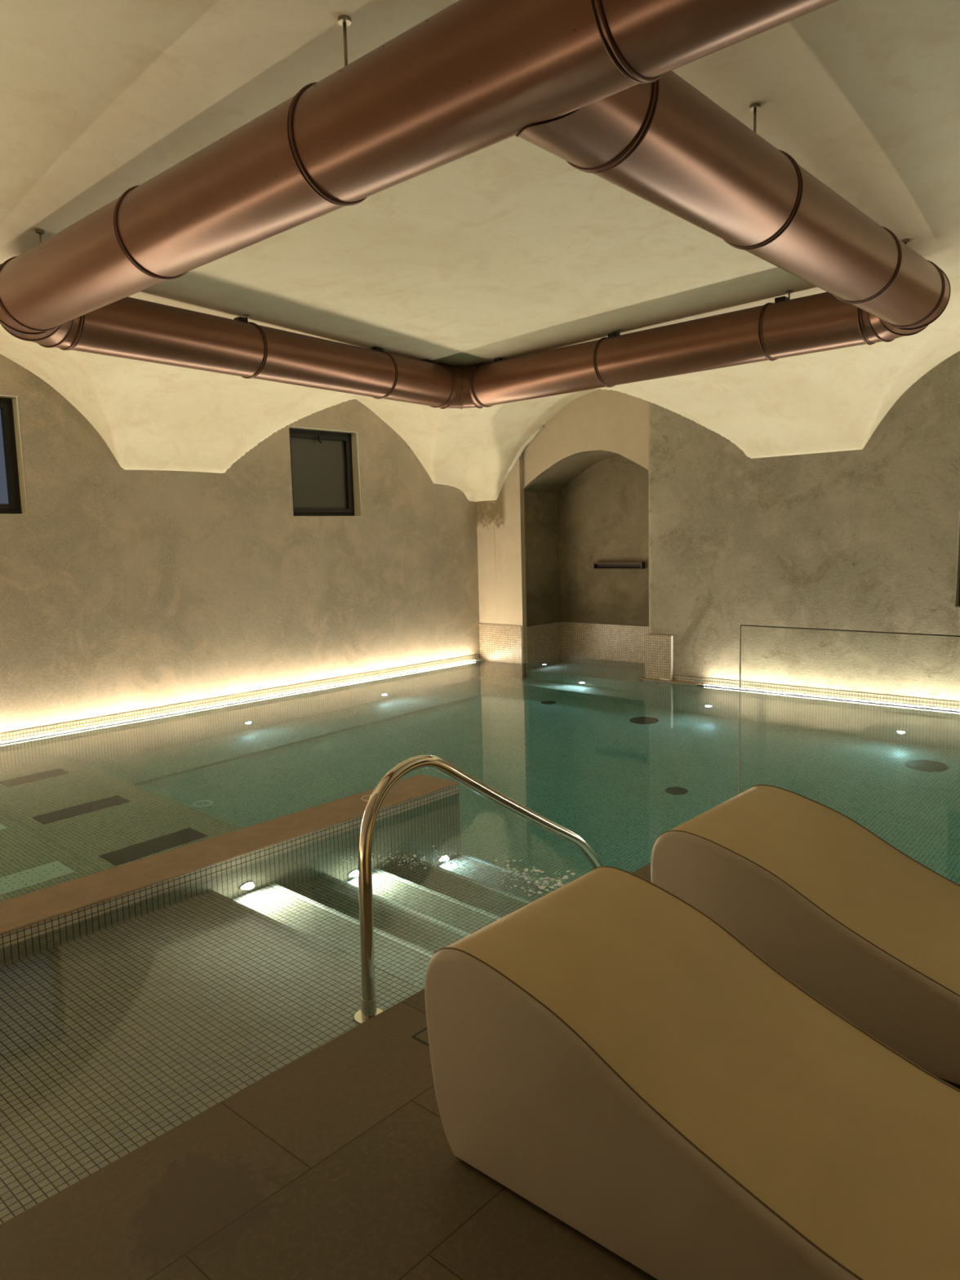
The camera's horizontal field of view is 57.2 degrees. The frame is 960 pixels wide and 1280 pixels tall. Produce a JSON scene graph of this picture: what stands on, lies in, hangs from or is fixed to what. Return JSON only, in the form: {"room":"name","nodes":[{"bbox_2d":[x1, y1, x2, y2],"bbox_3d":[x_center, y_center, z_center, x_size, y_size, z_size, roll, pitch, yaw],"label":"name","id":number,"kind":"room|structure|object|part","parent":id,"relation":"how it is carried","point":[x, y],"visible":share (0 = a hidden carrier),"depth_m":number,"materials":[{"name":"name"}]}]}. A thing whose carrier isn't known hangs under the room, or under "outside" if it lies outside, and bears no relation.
{"room":"indoor spa pool","nodes":[
{"label":"indoor spa pool","id":0,"kind":"room"},
{"bbox_2d":[0,354,479,733],"bbox_3d":[-3.361,-1.049,7.877,0.320,3.575,10.412,5,9,43],"label":"wall","id":1,"kind":"structure","parent":0,"point":[122,591],"depth_m":8.47,"materials":[{"name":"brown paint"}]},
{"bbox_2d":[0,394,27,514],"bbox_3d":[-4.136,-1.464,6.925,0.198,0.950,0.950,5,9,43],"label":"window","id":2,"kind":"structure","parent":1,"relation":"in","point":[13,500],"depth_m":7.23,"materials":[{"name":"black metal"}]},
{"bbox_3d":[-4.174,-1.467,6.962,0.008,0.780,0.780,5,9,43],"label":"pane","id":3,"kind":"part","parent":2,"relation":"part of","materials":[{"name":"glass"}]},
{"bbox_3d":[-4.166,-1.466,6.954,0.075,0.860,0.860,5,9,43],"label":"sash","id":4,"kind":"part","parent":2,"relation":"part of","materials":[{"name":"black metal"}]},
{"bbox_2d":[0,653,479,742],"bbox_3d":[-3.377,0.721,7.781,0.008,0.074,9.873,5,9,43],"label":"trim","id":5,"kind":"structure","parent":1,"relation":"attached to","point":[164,709],"depth_m":8.60,"materials":[{"name":"tile"}]},
{"bbox_2d":[288,426,361,516],"bbox_3d":[-1.713,-1.792,9.488,0.198,0.920,0.910,5,9,43],"label":"window","id":6,"kind":"structure","parent":1,"relation":"in","point":[325,463],"depth_m":9.57,"materials":[{"name":"black"}]},
{"bbox_3d":[-1.752,-1.795,9.524,0.008,0.750,0.740,5,9,43],"label":"pane","id":7,"kind":"part","parent":6,"relation":"part of","materials":[{"name":"grey glass"}]},
{"bbox_2d":[0,658,484,744],"bbox_3d":[-3.437,1.407,7.939,0.385,1.338,9.893,5,9,43],"label":"wall","id":8,"kind":"structure","parent":0,"point":[478,660],"depth_m":8.55,"materials":[{"name":"tile"}]},
{"bbox_2d":[0,660,475,742],"bbox_3d":[-2.787,0.667,8.318,0.012,0.007,7.983,5,9,43],"label":"light strip","id":9,"kind":"object","parent":8,"relation":"on","point":[471,660],"visible":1,"depth_m":8.53,"materials":[{"name":"white plastic"}]},
{"bbox_2d":[0,0,959,502],"bbox_3d":[0.268,-1.624,4.338,10.140,1.332,10.110,4,9,42],"label":"ceiling","id":10,"kind":"structure","parent":0,"point":[508,248],"depth_m":4.58,"materials":[{"name":"beige paint"}]},
{"bbox_2d":[0,0,951,409],"bbox_3d":[1.352,-1.913,3.854,7.904,0.603,4.251,4,9,42],"label":"ventilation duct","id":11,"kind":"object","parent":10,"relation":"hanging from","point":[593,85],"visible":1,"depth_m":3.16,"materials":[{"name":"orange metal"}]},
{"bbox_3d":[-2.202,-2.003,4.414,0.010,0.135,0.011,4,9,42],"label":"hanger rod","id":12,"kind":"part","parent":11,"relation":"part of","materials":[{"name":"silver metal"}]},
{"bbox_3d":[-0.433,-1.906,2.837,0.010,0.217,0.011,4,9,42],"label":"hanger rod","id":13,"kind":"part","parent":11,"relation":"part of","materials":[{"name":"silver metal"}]},
{"bbox_3d":[1.076,-2.008,3.447,0.010,0.199,0.011,4,9,42],"label":"hanger rod","id":14,"kind":"part","parent":11,"relation":"part of","materials":[{"name":"silver metal"}]},
{"bbox_2d":[0,862,959,1279],"bbox_3d":[0.810,1.407,0.835,4.333,0.030,5.020,4,9,42],"label":"floor","id":15,"kind":"structure","parent":0,"point":[339,1162],"depth_m":2.01,"materials":[{"name":"brown tile"}]},
{"bbox_2d":[411,1026,429,1046],"bbox_3d":[-0.131,1.200,2.673,0.110,0.002,0.110,4,9,42],"label":"floor hatch","id":16,"kind":"object","parent":15,"relation":"on","point":[422,1037],"visible":0.31,"depth_m":2.67,"materials":[{"name":"black"}]},
{"bbox_2d":[358,755,603,997],"bbox_3d":[0.108,1.204,3.621,0.116,1.680,1.606,4,9,42],"label":"handrail","id":17,"kind":"object","parent":15,"relation":"on","point":[398,771],"visible":0.77,"depth_m":3.05,"materials":[{"name":"silver metal"}]},
{"bbox_2d":[424,866,959,1279],"bbox_3d":[0.773,1.007,1.813,1.826,0.539,0.700,4,9,42],"label":"lounger","id":18,"kind":"object","parent":15,"relation":"on","point":[604,1051],"visible":1,"depth_m":1.89,"materials":[{"name":"beige leather"}]},
{"bbox_2d":[650,784,959,1084],"bbox_3d":[1.474,0.897,2.593,1.826,0.539,0.700,4,9,42],"label":"lounger","id":19,"kind":"object","parent":15,"relation":"on","point":[864,927],"visible":0.84,"depth_m":2.67,"materials":[{"name":"beige leather"}]},
{"bbox_2d":[737,624,959,794],"bbox_3d":[2.545,0.596,2.498,3.844,1.104,0.040,4,9,42],"label":"glass screen","id":20,"kind":"object","parent":15,"relation":"on","point":[740,693],"visible":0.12,"depth_m":3.68,"materials":[{"name":"grey"}]},
{"bbox_3d":[2.546,0.598,2.498,3.841,1.100,0.010,4,9,42],"label":"pane","id":21,"kind":"part","parent":20,"relation":"part of","materials":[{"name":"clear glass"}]},
{"bbox_2d":[475,453,527,663],"bbox_3d":[0.163,-1.510,11.025,0.950,3.575,0.080,4,9,42],"label":"pillar","id":22,"kind":"structure","parent":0,"point":[500,522],"depth_m":10.92,"materials":[{"name":"paint"}]},
{"bbox_2d":[479,623,522,663],"bbox_3d":[0.271,0.602,11.163,0.701,1.595,0.012,4,9,42],"label":"trim","id":23,"kind":"structure","parent":22,"relation":"attached to","point":[497,642],"depth_m":11.08,"materials":[{"name":"beige tile"}]},
{"bbox_2d":[524,488,560,626],"bbox_3d":[0.529,-0.471,11.431,0.780,4.250,0.788,4,9,42],"label":"wall","id":24,"kind":"structure","parent":0,"point":[541,507],"depth_m":11.08,"materials":[{"name":"paint"}]},
{"bbox_2d":[526,622,561,662],"bbox_3d":[0.831,0.585,11.268,0.010,1.575,0.728,4,9,42],"label":"trim","id":25,"kind":"structure","parent":24,"relation":"attached to","point":[544,641],"depth_m":11.20,"materials":[{"name":"beige tile"}]},
{"bbox_2d":[524,450,619,490],"bbox_3d":[1.486,-2.063,10.340,1.870,0.495,0.799,4,9,42],"label":"soffit","id":26,"kind":"object","parent":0,"point":[557,477],"visible":0.52,"depth_m":10.70,"materials":[{"name":"paint"}]},
{"bbox_2d":[522,389,648,488],"bbox_3d":[1.228,-2.494,10.011,1.870,1.440,0.060,4,9,42],"label":"wall","id":27,"kind":"structure","parent":0,"point":[599,420],"depth_m":9.94,"materials":[{"name":"paint"}]},
{"bbox_2d":[504,426,543,478],"bbox_3d":[0.520,-2.246,10.562,0.562,0.580,0.070,2,8,29],"label":"trim","id":28,"kind":"structure","parent":27,"relation":"attached to","point":[531,437],"depth_m":10.54,"materials":[{"name":"beige paint"}]},
{"bbox_2d":[559,454,648,626],"bbox_3d":[1.840,-0.439,10.858,2.500,4.250,0.200,4,9,42],"label":"wall","id":29,"kind":"structure","parent":0,"point":[604,509],"depth_m":10.87,"materials":[{"name":"paint"}]},
{"bbox_2d":[561,622,648,662],"bbox_3d":[1.782,0.314,10.874,1.920,0.995,0.010,4,9,42],"label":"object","id":30,"kind":"structure","parent":29,"relation":"attached to","point":[583,640],"depth_m":11.03,"materials":[{"name":"beige tile"}]},
{"bbox_2d":[593,562,644,568],"bbox_3d":[1.690,-0.908,10.731,0.690,0.080,0.070,4,9,42],"label":"spout","id":31,"kind":"object","parent":29,"relation":"attached to","point":[596,565],"visible":1,"depth_m":10.72,"materials":[{"name":"brown metal"}]},
{"bbox_2d":[645,680,959,712],"bbox_3d":[4.595,1.276,7.270,7.230,1.338,0.400,4,9,42],"label":"wall","id":32,"kind":"structure","parent":0,"point":[702,685],"depth_m":8.15,"materials":[{"name":"tile"}]},
{"bbox_2d":[637,676,955,711],"bbox_3d":[4.552,0.609,7.208,7.290,0.018,0.410,4,9,42],"label":"trim","id":33,"kind":"structure","parent":32,"relation":"on","point":[642,677],"depth_m":9.16,"materials":[{"name":"tile"}]},
{"bbox_2d":[644,634,672,680],"bbox_3d":[1.888,0.181,9.339,0.318,0.470,0.068,4,9,42],"label":"post","id":34,"kind":"object","parent":33,"relation":"on","point":[658,648],"visible":1,"depth_m":9.33,"materials":[{"name":"beige tile"}]},
{"bbox_2d":[704,684,959,711],"bbox_3d":[4.703,0.646,6.838,6.470,0.007,0.012,4,9,42],"label":"light strip","id":35,"kind":"object","parent":32,"relation":"attached to","point":[704,685],"visible":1,"depth_m":8.07,"materials":[{"name":"white plastic"}]},
{"bbox_2d":[648,351,959,702],"bbox_3d":[4.924,-1.212,7.422,7.230,3.575,1.420,4,9,42],"label":"wall","id":36,"kind":"structure","parent":0,"point":[867,539],"depth_m":8.15,"materials":[{"name":"grey paint"}]},
{"bbox_2d":[673,675,959,709],"bbox_3d":[4.619,0.605,6.989,6.900,0.074,0.008,4,9,42],"label":"trim","id":37,"kind":"structure","parent":36,"relation":"attached to","point":[799,690],"depth_m":8.21,"materials":[{"name":"tile"}]},
{"bbox_2d":[958,578,959,605],"bbox_3d":[4.437,-0.667,7.159,0.945,0.810,0.070,4,9,42],"label":"window","id":38,"kind":"structure","parent":36,"relation":"in","point":[959,579],"depth_m":7.48,"materials":[{"name":"brown"}]},
{"bbox_3d":[0.580,2.385,5.087,10.200,0.150,10.800,4,9,42],"label":"floor","id":39,"kind":"structure","parent":0,"visible":0},
{"bbox_2d":[0,784,458,948],"bbox_3d":[-2.015,1.849,3.660,0.325,1.382,5.350,4,9,42],"label":"wall","id":40,"kind":"structure","parent":39,"relation":"on","point":[42,927],"depth_m":4.12,"materials":[{"name":"tile"}]},
{"bbox_2d":[0,773,458,935],"bbox_3d":[-2.033,1.156,3.581,0.333,0.012,5.353,4,9,42],"label":"pool ledge","id":41,"kind":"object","parent":40,"relation":"on","point":[25,910],"depth_m":4.25,"materials":[{"name":"stone"}]},
{"bbox_2d":[0,655,959,1224],"bbox_3d":[0.550,1.711,4.918,10.500,1.430,11.050,4,9,42],"label":"pool water","id":42,"kind":"object","parent":39,"relation":"in","point":[120,1027],"visible":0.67,"depth_m":4.72,"materials":[{"name":"teal liquid"}]},
{"bbox_2d":[342,842,575,895],"bbox_3d":[-0.058,1.083,4.238,1.345,0.007,0.469,2,8,29],"label":"bubbles","id":43,"kind":"object","parent":42,"relation":"on","point":[566,877],"visible":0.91,"depth_m":4.13,"materials":[{"name":"white"}]}
]}

